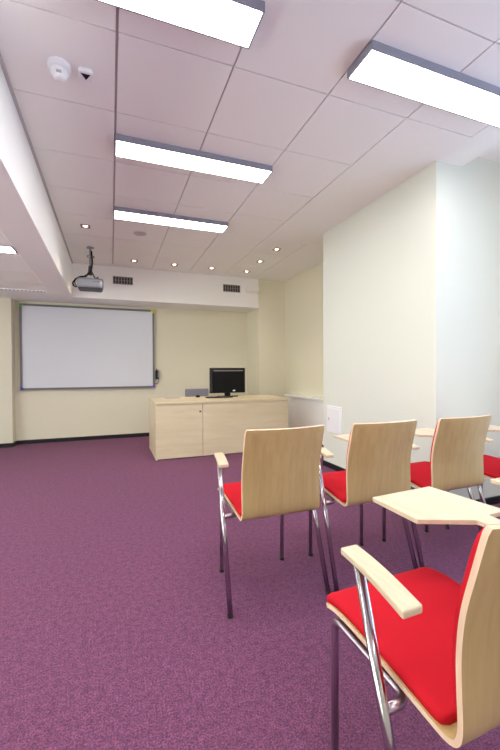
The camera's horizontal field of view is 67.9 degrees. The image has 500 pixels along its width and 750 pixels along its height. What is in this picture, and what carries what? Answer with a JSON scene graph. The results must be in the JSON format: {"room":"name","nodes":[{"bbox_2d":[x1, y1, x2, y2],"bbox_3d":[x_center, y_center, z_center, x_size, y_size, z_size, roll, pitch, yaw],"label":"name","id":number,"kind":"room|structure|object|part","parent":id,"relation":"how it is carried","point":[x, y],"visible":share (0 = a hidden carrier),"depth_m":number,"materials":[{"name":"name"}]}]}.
{"room":"classroom","nodes":[
{"label":"classroom","id":0,"kind":"room"},
{"bbox_2d":[0,297,15,443],"bbox_3d":[-4.730,-0.028,5.445,2.170,2.300,0.200,-1,1,-21],"label":"wall","id":1,"kind":"structure","parent":0,"point":[7,335],"depth_m":5.71,"materials":[{"name":"beige paint"}]},
{"bbox_2d":[0,443,13,447],"bbox_3d":[-4.679,1.092,5.360,2.185,0.062,0.015,-1,1,-21],"label":"baseboard","id":2,"kind":"structure","parent":1,"relation":"attached to","point":[4,445],"depth_m":5.70,"materials":[{"name":"black"}]},
{"bbox_2d":[0,230,48,292],"bbox_3d":[-2.683,-1.164,0.830,2.780,0.044,8.660,-1,1,-21],"label":"ceiling","id":3,"kind":"structure","parent":0,"point":[15,273],"depth_m":4.32,"materials":[{"name":"white tile"}]},
{"bbox_2d":[0,245,16,253],"bbox_3d":[-2.761,-1.163,3.257,1.200,0.013,0.200,-1,1,-21],"label":"recessed light","id":4,"kind":"object","parent":3,"relation":"in","point":[3,248],"visible":1,"depth_m":3.43,"materials":[{"name":"grey"}]},
{"bbox_2d":[0,246,14,252],"bbox_3d":[-2.761,-1.161,3.257,1.182,0.009,0.182,-1,1,-21],"label":"diffuser","id":5,"kind":"object","parent":4,"relation":"attached to","point":[5,249],"depth_m":3.43,"materials":[{"name":"white plastic"}]},
{"bbox_2d":[0,288,46,292],"bbox_3d":[-3.441,-1.179,5.069,1.160,0.016,0.090,-1,1,-21],"label":"ceiling vent","id":6,"kind":"object","parent":3,"relation":"in","point":[7,289],"visible":1,"depth_m":5.16,"materials":[{"name":"grey metal"}]},
{"bbox_2d":[0,65,71,296],"bbox_3d":[-2.588,-1.424,0.970,3.060,0.572,8.860,-1,1,-21],"label":"beam","id":7,"kind":"structure","parent":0,"point":[28,221],"depth_m":2.88,"materials":[{"name":"white paint"}]},
{"bbox_2d":[0,52,72,262],"bbox_3d":[-1.149,-1.667,1.508,0.019,0.012,8.860,-1,1,-21],"label":"trim","id":8,"kind":"structure","parent":7,"relation":"attached to","point":[2,64],"depth_m":2.60,"materials":[{"name":"grey paint"}]},
{"bbox_2d":[0,263,257,312],"bbox_3d":[-2.818,-1.480,5.935,6.120,0.572,0.600,-1,1,-21],"label":"ceiling beam","id":9,"kind":"structure","parent":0,"point":[150,288],"depth_m":6.16,"materials":[{"name":"white paint"}]},
{"bbox_2d":[113,276,132,284],"bbox_3d":[-2.022,-1.502,5.906,0.300,0.120,0.014,-1,1,-21],"label":"air vent","id":10,"kind":"object","parent":9,"relation":"in","point":[116,279],"visible":1,"depth_m":5.91,"materials":[{"name":"grey metal"}]},
{"bbox_2d":[223,284,239,292],"bbox_3d":[-0.323,-1.526,6.543,0.310,0.125,0.014,-1,1,-21],"label":"air vent","id":11,"kind":"object","parent":9,"relation":"in","point":[226,288],"visible":1,"depth_m":6.54,"materials":[{"name":"grey metal"}]},
{"bbox_2d":[14,300,247,440],"bbox_3d":[-2.692,-0.411,6.394,7.060,3.022,0.150,-1,1,-21],"label":"wall","id":12,"kind":"structure","parent":0,"point":[187,343],"depth_m":6.64,"materials":[{"name":"beige paint"}]},
{"bbox_2d":[17,432,148,444],"bbox_3d":[-1.892,1.063,6.620,3.950,0.062,0.015,-1,1,-21],"label":"baseboard","id":13,"kind":"structure","parent":12,"relation":"attached to","point":[132,434],"depth_m":6.25,"materials":[{"name":"black"}]},
{"bbox_2d":[19,303,154,389],"bbox_3d":[-2.690,-0.457,6.282,2.085,1.382,0.058,-1,1,-21],"label":"whiteboard","id":14,"kind":"object","parent":12,"relation":"attached to","point":[62,347],"visible":1,"depth_m":6.24,"materials":[{"name":"white plastic"}]},
{"bbox_2d":[155,369,158,383],"bbox_3d":[-1.673,0.023,6.663,0.087,0.271,0.069,-1,1,-21],"label":"pen holder","id":15,"kind":"object","parent":14,"relation":"attached to","point":[156,370],"visible":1,"depth_m":6.64,"materials":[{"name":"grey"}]},
{"bbox_2d":[0,436,499,749],"bbox_3d":[-0.812,1.202,1.982,7.450,0.120,9.860,-1,1,-21],"label":"floor","id":16,"kind":"structure","parent":0,"point":[116,631],"depth_m":1.80,"materials":[{"name":"carpet"}]},
{"bbox_2d":[185,388,208,413],"bbox_3d":[-0.910,0.661,6.360,0.534,0.859,0.537,-1,1,-21],"label":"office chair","id":17,"kind":"object","parent":16,"relation":"on","point":[201,391],"visible":0.09,"depth_m":6.31,"materials":[{"name":"grey fabric"}]},
{"bbox_2d":[148,394,288,460],"bbox_3d":[-0.479,0.720,5.539,1.931,0.757,0.885,-1,1,-21],"label":"desk","id":18,"kind":"object","parent":16,"relation":"on","point":[178,427],"visible":0.94,"depth_m":5.08,"materials":[{"name":"brown wood"}]},
{"bbox_3d":[-1.362,0.745,5.212,0.022,0.724,0.858,-1,1,-21],"label":"panel","id":19,"kind":"part","parent":18,"relation":"part of","materials":[{"name":"brown wood"}]},
{"bbox_3d":[-0.932,0.742,4.921,0.615,0.709,0.020,-1,1,-21],"label":"door","id":20,"kind":"part","parent":18,"relation":"part of","materials":[{"name":"brown wood"}]},
{"bbox_2d":[205,396,232,397],"bbox_3d":[-0.465,0.332,5.575,0.400,0.019,0.120,-1,1,-21],"label":"keyboard","id":21,"kind":"object","parent":18,"relation":"on","point":[210,396],"visible":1,"depth_m":5.56,"materials":[{"name":"black plastic"}]},
{"bbox_2d":[209,368,244,396],"bbox_3d":[-0.356,0.113,5.833,0.574,0.450,0.210,-1,1,-21],"label":"monitor","id":22,"kind":"object","parent":18,"relation":"on","point":[226,381],"visible":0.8,"depth_m":5.77,"materials":[{"name":"black plastic"}]},
{"bbox_3d":[-0.051,0.733,5.252,1.256,0.709,0.020,-1,1,-21],"label":"panel","id":23,"kind":"part","parent":18,"relation":"part of","materials":[{"name":"brown wood"}]},
{"bbox_3d":[0.403,0.728,5.874,0.022,0.724,0.858,-1,1,-21],"label":"panel","id":24,"kind":"part","parent":18,"relation":"part of","materials":[{"name":"brown wood"}]},
{"bbox_2d":[214,425,329,618],"bbox_3d":[0.103,0.693,2.049,0.710,0.894,0.656,-1,1,-21],"label":"chair","id":25,"kind":"object","parent":16,"relation":"on","point":[280,476],"visible":1,"depth_m":1.79,"materials":[{"name":"brown wood"}]},
{"bbox_3d":[-0.147,0.425,1.873,0.049,0.024,0.256,0,1,-10],"label":"armrest","id":26,"kind":"part","parent":25,"relation":"part of","materials":[{"name":"brown wood"}]},
{"bbox_3d":[-0.128,0.782,1.841,0.025,0.698,0.239,-1,1,-18],"label":"leg","id":27,"kind":"part","parent":25,"relation":"part of","materials":[{"name":"silver metal"}]},
{"bbox_3d":[-0.144,0.904,2.004,0.080,0.444,0.293,-1,1,-21],"label":"leg","id":28,"kind":"part","parent":25,"relation":"part of","materials":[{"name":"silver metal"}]},
{"bbox_2d":[223,482,241,515],"bbox_3d":[0.072,0.654,2.050,0.404,0.056,0.406,-1,1,-21],"label":"seat cushion","id":29,"kind":"object","parent":25,"relation":"on","point":[232,491],"depth_m":1.97,"materials":[{"name":"red fabric"}]},
{"bbox_3d":[0.266,0.900,2.159,0.074,0.444,0.292,-1,1,-21],"label":"leg","id":30,"kind":"part","parent":25,"relation":"part of","materials":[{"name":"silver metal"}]},
{"bbox_3d":[0.357,0.782,2.023,0.025,0.690,0.240,-1,1,-26],"label":"leg","id":31,"kind":"part","parent":25,"relation":"part of","materials":[{"name":"silver metal"}]},
{"bbox_2d":[309,419,417,591],"bbox_3d":[0.646,0.688,2.233,0.710,0.894,0.656,-1,1,-21],"label":"chair","id":32,"kind":"object","parent":16,"relation":"on","point":[378,458],"visible":0.85,"depth_m":1.97,"materials":[{"name":"brown wood"}]},
{"bbox_3d":[0.399,0.899,2.188,0.080,0.444,0.293,-1,1,-21],"label":"leg","id":33,"kind":"part","parent":32,"relation":"part of","materials":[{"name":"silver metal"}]},
{"bbox_3d":[0.396,0.420,2.057,0.049,0.024,0.256,0,1,-10],"label":"armrest","id":34,"kind":"part","parent":32,"relation":"part of","materials":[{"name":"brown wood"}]},
{"bbox_3d":[0.416,0.777,2.025,0.025,0.698,0.239,-1,1,-18],"label":"leg","id":35,"kind":"part","parent":32,"relation":"part of","materials":[{"name":"silver metal"}]},
{"bbox_2d":[322,470,346,501],"bbox_3d":[0.615,0.649,2.233,0.404,0.056,0.406,-1,1,-21],"label":"seat cushion","id":36,"kind":"object","parent":32,"relation":"on","point":[334,482],"depth_m":2.14,"materials":[{"name":"red fabric"}]},
{"bbox_3d":[0.809,0.895,2.342,0.074,0.444,0.292,-1,1,-21],"label":"leg","id":37,"kind":"part","parent":32,"relation":"part of","materials":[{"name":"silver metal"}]},
{"bbox_3d":[0.901,0.777,2.207,0.025,0.690,0.240,-1,1,-26],"label":"leg","id":38,"kind":"part","parent":32,"relation":"part of","materials":[{"name":"silver metal"}]},
{"bbox_2d":[326,486,499,749],"bbox_3d":[0.516,0.703,0.995,0.710,0.894,0.656,-1,1,-23],"label":"chair","id":39,"kind":"object","parent":16,"relation":"on","point":[433,638],"visible":1,"depth_m":0.83,"materials":[{"name":"red fabric"}]},
{"bbox_3d":[0.272,0.914,0.939,0.080,0.444,0.293,-1,1,-23],"label":"leg","id":40,"kind":"part","parent":39,"relation":"part of","materials":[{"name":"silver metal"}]},
{"bbox_3d":[0.295,0.792,0.777,0.025,0.698,0.239,-1,1,-21],"label":"leg","id":41,"kind":"part","parent":39,"relation":"part of","materials":[{"name":"silver metal"}]},
{"bbox_3d":[0.275,0.435,0.808,0.049,0.024,0.256,0,1,-13],"label":"armrest","id":42,"kind":"part","parent":39,"relation":"part of","materials":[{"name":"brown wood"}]},
{"bbox_2d":[327,567,460,724],"bbox_3d":[0.486,0.664,0.994,0.404,0.056,0.406,-1,1,-23],"label":"seat cushion","id":43,"kind":"object","parent":39,"relation":"on","point":[415,651],"depth_m":0.94,"materials":[{"name":"red fabric"}]},
{"bbox_2d":[452,524,494,707],"bbox_3d":[0.590,0.456,0.745,0.404,0.378,0.094,-1,1,-23],"label":"cushion","id":44,"kind":"object","parent":39,"relation":"on","point":[473,646],"depth_m":0.68,"materials":[{"name":"red fabric"}]},
{"bbox_2d":[382,415,490,567],"bbox_3d":[1.177,0.683,2.429,0.710,0.894,0.656,-1,1,-22],"label":"chair","id":45,"kind":"object","parent":16,"relation":"on","point":[457,448],"visible":0.8,"depth_m":2.16,"materials":[{"name":"brown wood"}]},
{"bbox_3d":[0.932,0.894,2.379,0.080,0.444,0.293,-1,1,-22],"label":"leg","id":46,"kind":"part","parent":45,"relation":"part of","materials":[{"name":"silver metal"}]},
{"bbox_3d":[0.932,0.415,2.248,0.049,0.024,0.256,0,1,-12],"label":"armrest","id":47,"kind":"part","parent":45,"relation":"part of","materials":[{"name":"brown wood"}]},
{"bbox_3d":[0.952,0.772,2.216,0.025,0.698,0.239,-1,1,-19],"label":"leg","id":48,"kind":"part","parent":45,"relation":"part of","materials":[{"name":"silver metal"}]},
{"bbox_2d":[410,461,430,487],"bbox_3d":[1.147,0.644,2.429,0.404,0.056,0.406,-1,1,-22],"label":"seat cushion","id":49,"kind":"object","parent":45,"relation":"on","point":[419,471],"depth_m":2.35,"materials":[{"name":"red fabric"}]},
{"bbox_2d":[430,422,437,478],"bbox_3d":[1.245,0.436,2.177,0.404,0.378,0.094,-1,1,-22],"label":"cushion","id":50,"kind":"object","parent":45,"relation":"on","point":[434,448],"depth_m":2.12,"materials":[{"name":"red fabric"}]},
{"bbox_3d":[1.433,0.772,2.408,0.025,0.690,0.240,-1,1,-27],"label":"leg","id":51,"kind":"part","parent":45,"relation":"part of","materials":[{"name":"silver metal"}]},
{"bbox_2d":[446,425,499,528],"bbox_3d":[1.714,0.678,2.636,0.710,0.894,0.656,-1,1,-25],"label":"chair","id":52,"kind":"object","parent":16,"relation":"on","point":[491,464],"visible":0.2,"depth_m":2.54,"materials":[{"name":"red fabric"}]},
{"bbox_3d":[1.502,0.767,2.411,0.025,0.698,0.239,-1,1,-23],"label":"leg","id":53,"kind":"part","parent":52,"relation":"part of","materials":[{"name":"silver metal"}]},
{"bbox_3d":[1.480,0.410,2.441,0.049,0.024,0.256,0,1,-15],"label":"armrest","id":54,"kind":"part","parent":52,"relation":"part of","materials":[{"name":"brown wood"}]},
{"bbox_2d":[483,455,499,478],"bbox_3d":[1.684,0.639,2.635,0.404,0.056,0.406,-1,1,-25],"label":"seat cushion","id":55,"kind":"object","parent":52,"relation":"on","point":[491,464],"depth_m":2.54,"materials":[{"name":"red fabric"}]},
{"bbox_2d":[491,478,499,485],"bbox_3d":[1.062,0.698,1.199,0.710,0.894,0.656,-1,1,-23],"label":"chair","id":56,"kind":"object","parent":16,"relation":"on","point":[496,481],"visible":0.03,"depth_m":1.49,"materials":[{"name":"brown wood"}]},
{"bbox_2d":[0,0,499,280],"bbox_3d":[0.743,-1.790,2.103,4.100,0.200,9.152,-1,1,-21],"label":"ceiling","id":57,"kind":"structure","parent":0,"point":[334,144],"depth_m":2.46,"materials":[{"name":"white tile"}]},
{"bbox_2d":[47,56,70,83],"bbox_3d":[-1.033,-1.639,2.013,0.116,0.082,0.116,-1,1,-21],"label":"smoke detector","id":58,"kind":"object","parent":57,"relation":"attached to","point":[60,69],"visible":1,"depth_m":1.98,"materials":[{"name":"white plastic"}]},
{"bbox_2d":[80,224,89,228],"bbox_3d":[-1.880,-1.698,4.239,0.100,0.006,0.100,-1,1,-21],"label":"recessed light","id":59,"kind":"object","parent":57,"relation":"in","point":[84,225],"visible":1,"depth_m":4.24,"materials":[{"name":"beige"}]},
{"bbox_2d":[78,66,92,81],"bbox_3d":[-0.911,-1.666,2.058,0.076,0.030,0.076,-1,1,-21],"label":"sensor","id":60,"kind":"object","parent":57,"relation":"attached to","point":[85,74],"visible":1,"depth_m":2.04,"materials":[{"name":"white plastic"}]},
{"bbox_2d":[72,246,103,291],"bbox_3d":[-2.176,-1.424,4.974,0.395,0.568,0.272,-1,1,-21],"label":"projector","id":61,"kind":"object","parent":57,"relation":"hanging from","point":[94,284],"visible":1,"depth_m":4.91,"materials":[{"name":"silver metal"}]},
{"bbox_3d":[-2.139,-1.145,4.981,0.297,0.010,0.230,-1,1,-21],"label":"trim","id":62,"kind":"part","parent":61,"relation":"part of","materials":[{"name":"grey plastic"}]},
{"bbox_2d":[133,230,146,235],"bbox_3d":[-1.324,-1.703,4.464,0.170,0.007,0.170,-1,1,-21],"label":"ceiling speaker","id":63,"kind":"object","parent":57,"relation":"attached to","point":[138,233],"visible":1,"depth_m":4.46,"materials":[{"name":"white plastic"}]},
{"bbox_2d":[114,206,227,232],"bbox_3d":[-0.843,-1.681,4.036,1.200,0.046,0.210,-1,1,-21],"label":"ceiling light","id":64,"kind":"object","parent":57,"relation":"attached to","point":[122,213],"visible":1,"depth_m":3.98,"materials":[{"name":"grey plastic"}]},
{"bbox_2d":[96,0,264,48],"bbox_3d":[-0.531,-1.654,1.558,1.200,0.046,0.210,-1,1,-21],"label":"ceiling light","id":65,"kind":"object","parent":57,"relation":"attached to","point":[235,22],"visible":1,"depth_m":1.68,"materials":[{"name":"grey plastic"}]},
{"bbox_2d":[115,133,272,183],"bbox_3d":[-0.416,-1.670,2.899,1.200,0.046,0.210,-1,1,-21],"label":"ceiling light","id":66,"kind":"object","parent":57,"relation":"attached to","point":[129,147],"visible":1,"depth_m":2.85,"materials":[{"name":"grey plastic"}]},
{"bbox_2d":[347,39,499,127],"bbox_3d":[1.138,-1.670,2.174,1.200,0.046,0.210,-1,1,-21],"label":"ceiling light","id":67,"kind":"object","parent":57,"relation":"attached to","point":[380,66],"visible":1,"depth_m":2.09,"materials":[{"name":"grey plastic"}]},
{"bbox_2d":[247,279,285,401],"bbox_3d":[0.306,-0.335,7.119,0.540,2.822,0.600,-1,1,-21],"label":"wall","id":68,"kind":"structure","parent":0,"point":[266,352],"depth_m":6.85,"materials":[{"name":"beige paint"}]},
{"bbox_2d":[285,262,322,397],"bbox_3d":[1.036,-0.427,6.151,0.150,3.022,2.924,-1,1,-21],"label":"wall","id":69,"kind":"structure","parent":0,"point":[304,291],"depth_m":6.23,"materials":[{"name":"beige paint"}]},
{"bbox_2d":[284,394,323,444],"bbox_3d":[1.022,0.695,5.811,0.125,0.685,1.950,-1,1,-21],"label":"cabinet","id":70,"kind":"object","parent":69,"relation":"attached to","point":[303,411],"visible":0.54,"depth_m":6.05,"materials":[{"name":"white paint"}]},
{"bbox_2d":[323,157,499,499],"bbox_3d":[1.760,-0.406,3.963,1.213,3.022,1.681,-1,1,-21],"label":"wall column","id":71,"kind":"structure","parent":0,"point":[411,278],"depth_m":3.20,"materials":[{"name":"white paint"}]},
{"bbox_2d":[327,405,341,434],"bbox_3d":[0.975,0.520,4.323,0.020,0.310,0.300,-1,1,-21],"label":"wall panel","id":72,"kind":"object","parent":71,"relation":"attached to","point":[334,414],"visible":1,"depth_m":4.30,"materials":[{"name":"white plastic"}]},
{"bbox_3d":[0.972,0.520,4.322,0.006,0.260,0.250,-1,1,-21],"label":"door","id":73,"kind":"part","parent":72,"relation":"part of","materials":[{"name":"white plastic"}]},
{"bbox_2d":[323,460,345,470],"bbox_3d":[1.195,1.080,3.757,0.015,0.062,1.696,-1,1,-21],"label":"baseboard","id":74,"kind":"structure","parent":71,"relation":"attached to","point":[325,463],"depth_m":4.34,"materials":[{"name":"black"}]},
{"bbox_2d":[475,495,499,504],"bbox_3d":[1.972,1.083,3.151,1.013,0.062,0.015,-1,1,-21],"label":"baseboard","id":75,"kind":"structure","parent":71,"relation":"attached to","point":[495,499],"depth_m":3.18,"materials":[{"name":"black"}]}
]}

